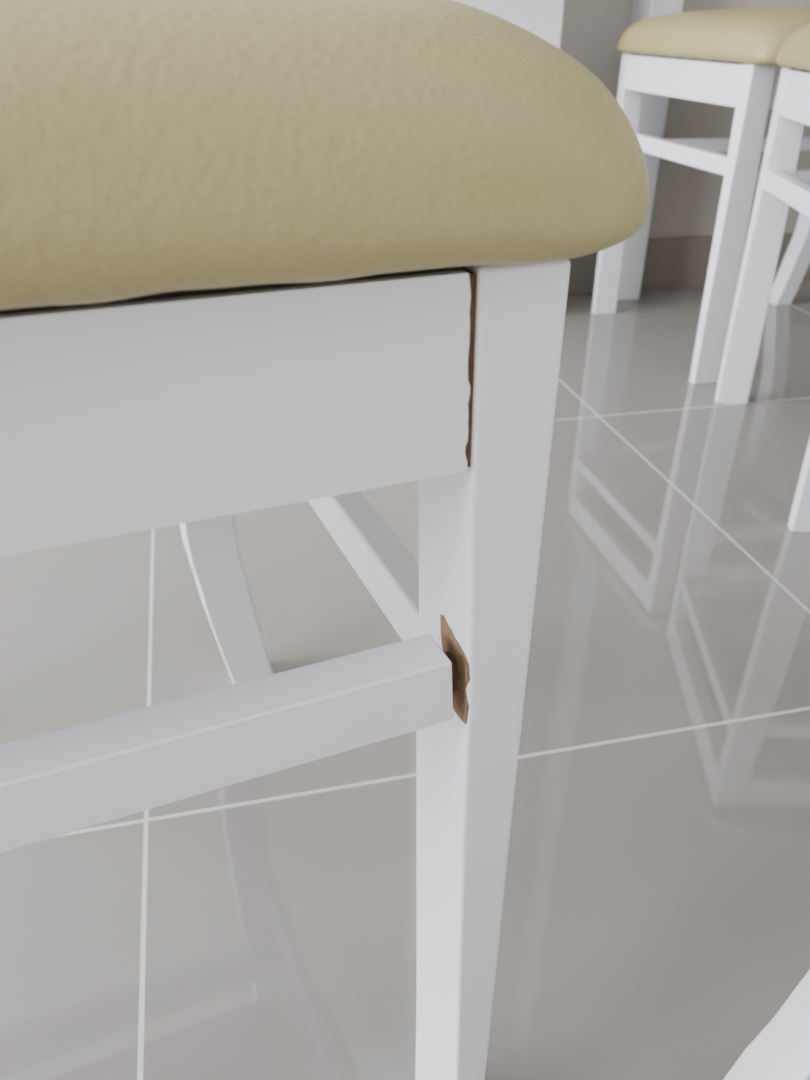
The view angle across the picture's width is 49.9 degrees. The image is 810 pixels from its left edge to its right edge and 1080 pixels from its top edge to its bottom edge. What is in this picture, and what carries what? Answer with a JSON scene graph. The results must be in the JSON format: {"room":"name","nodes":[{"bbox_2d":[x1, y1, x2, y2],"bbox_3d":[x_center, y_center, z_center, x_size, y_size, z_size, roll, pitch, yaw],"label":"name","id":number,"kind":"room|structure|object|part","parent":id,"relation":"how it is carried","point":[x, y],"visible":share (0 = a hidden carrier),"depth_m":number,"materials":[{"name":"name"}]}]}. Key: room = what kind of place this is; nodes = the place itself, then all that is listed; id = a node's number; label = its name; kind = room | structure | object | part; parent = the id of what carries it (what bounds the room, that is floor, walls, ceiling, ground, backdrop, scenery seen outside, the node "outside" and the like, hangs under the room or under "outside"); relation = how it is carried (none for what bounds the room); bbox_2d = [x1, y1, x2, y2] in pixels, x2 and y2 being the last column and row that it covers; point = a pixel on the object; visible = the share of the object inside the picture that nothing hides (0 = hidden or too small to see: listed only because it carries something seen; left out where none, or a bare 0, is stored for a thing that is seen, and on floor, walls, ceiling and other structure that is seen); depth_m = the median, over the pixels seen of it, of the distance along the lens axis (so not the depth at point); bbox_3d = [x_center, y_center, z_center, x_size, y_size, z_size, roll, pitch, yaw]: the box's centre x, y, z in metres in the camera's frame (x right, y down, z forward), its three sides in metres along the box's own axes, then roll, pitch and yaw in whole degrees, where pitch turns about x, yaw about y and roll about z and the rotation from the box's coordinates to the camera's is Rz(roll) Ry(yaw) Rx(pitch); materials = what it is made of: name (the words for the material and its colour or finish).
{"room":"dining room","nodes":[
{"label":"dining room","id":0,"kind":"room"},
{"bbox_2d":[0,281,809,1079],"bbox_3d":[0.494,0.647,-0.049,5.800,0.100,4.440,-6,32,-12],"label":"floor","id":1,"kind":"structure","parent":0,"point":[655,921],"depth_m":0.62,"materials":[{"name":"tile"}]},
{"bbox_2d":[0,0,649,1079],"bbox_3d":[-0.231,-0.153,0.327,0.444,0.870,0.515,-12,33,-20],"label":"dining chair","id":2,"kind":"object","parent":1,"relation":"on","point":[255,254],"visible":1,"depth_m":0.18,"materials":[{"name":"white paint"}]},
{"bbox_3d":[-0.150,-0.277,0.534,0.056,0.870,0.124,-12,33,-20],"label":"leg","id":3,"kind":"part","parent":2,"relation":"part of","materials":[{"name":"white paint"}]},
{"bbox_2d":[0,0,649,309],"bbox_3d":[-0.208,-0.145,0.268,0.444,0.067,0.397,-12,33,-20],"label":"seat cushion","id":4,"kind":"object","parent":2,"relation":"on","point":[155,154],"depth_m":0.16,"materials":[{"name":"beige leather"}]},
{"bbox_3d":[0.017,0.109,0.325,0.025,0.427,0.044,-12,33,-20],"label":"leg","id":5,"kind":"part","parent":2,"relation":"part of","materials":[{"name":"white paint"}]},
{"bbox_2d":[591,7,809,383],"bbox_3d":[0.637,-0.731,1.306,0.515,0.870,0.444,-6,32,-12],"label":"dining chair","id":6,"kind":"object","parent":1,"relation":"on","point":[726,57],"visible":0.94,"depth_m":1.24,"materials":[{"name":"white paint"}]},
{"bbox_3d":[0.376,-0.607,1.524,0.044,0.427,0.025,-6,32,-12],"label":"leg","id":7,"kind":"part","parent":6,"relation":"part of","materials":[{"name":"white paint"}]},
{"bbox_2d":[617,7,809,65],"bbox_3d":[0.579,-0.745,1.282,0.397,0.067,0.444,-6,32,-12],"label":"seat cushion","id":8,"kind":"object","parent":6,"relation":"on","point":[740,36],"depth_m":1.19,"materials":[{"name":"beige leather"}]},
{"bbox_3d":[0.458,-0.427,1.226,0.044,0.427,0.025,-6,32,-12],"label":"leg","id":9,"kind":"part","parent":6,"relation":"part of","materials":[{"name":"white paint"}]},
{"bbox_3d":[0.784,-0.837,1.485,0.124,0.870,0.056,-6,32,-12],"label":"leg","id":10,"kind":"part","parent":6,"relation":"part of","materials":[{"name":"white paint"}]},
{"bbox_2d":[715,23,809,532],"bbox_3d":[0.682,-0.466,0.866,0.515,0.870,0.444,3,31,4],"label":"dining chair","id":11,"kind":"object","parent":1,"relation":"on","point":[778,188],"visible":1,"depth_m":1.10,"materials":[{"name":"white paint"}]},
{"bbox_3d":[0.473,-0.380,1.148,0.044,0.427,0.025,3,31,4],"label":"leg","id":12,"kind":"part","parent":11,"relation":"part of","materials":[{"name":"white paint"}]},
{"bbox_2d":[776,23,809,70],"bbox_3d":[0.624,-0.490,0.858,0.397,0.067,0.444,3,31,4],"label":"seat cushion","id":13,"kind":"object","parent":11,"relation":"on","point":[794,54],"depth_m":0.98,"materials":[{"name":"beige leather"}]},
{"bbox_3d":[0.442,-0.197,0.843,0.044,0.427,0.025,3,31,4],"label":"leg","id":14,"kind":"part","parent":11,"relation":"part of","materials":[{"name":"white paint"}]},
{"bbox_2d":[723,969,809,1079],"bbox_3d":[0.393,0.007,0.073,0.515,0.870,0.444,-4,31,-7],"label":"dining chair","id":15,"kind":"object","parent":1,"relation":"on","point":[781,1050],"visible":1,"depth_m":0.37,"materials":[{"name":"white paint"}]},
{"bbox_2d":[560,0,809,238],"bbox_3d":[0.010,-1.602,1.063,5.800,2.600,0.100,-6,32,-12],"label":"wall","id":16,"kind":"structure","parent":0,"point":[686,202],"depth_m":1.64,"materials":[{"name":"paint"}]},
{"bbox_2d":[455,0,563,48],"bbox_3d":[0.148,-1.546,0.973,0.176,2.600,0.170,-6,32,-12],"label":"trim","id":17,"kind":"structure","parent":16,"relation":"attached to","point":[542,18],"depth_m":1.33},
{"bbox_2d":[567,252,597,294],"bbox_3d":[0.297,-0.535,1.720,0.194,0.100,0.012,-6,32,-12],"label":"baseboard","id":18,"kind":"structure","parent":16,"relation":"attached to","point":[583,268],"depth_m":1.73,"materials":[{"name":"tile"}]},
{"bbox_2d":[617,0,682,300],"bbox_3d":[0.440,-1.604,1.076,0.058,2.600,0.075,-6,32,-12],"label":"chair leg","id":19,"kind":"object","parent":16,"relation":"attached to","point":[654,107],"depth_m":1.58,"materials":[{"name":"white wood"}]},
{"bbox_2d":[640,232,809,289],"bbox_3d":[1.591,-0.681,1.989,2.350,0.100,0.012,-6,32,-12],"label":"baseboard","id":20,"kind":"structure","parent":16,"relation":"attached to","point":[676,262],"depth_m":1.77,"materials":[{"name":"tile"}]}
]}

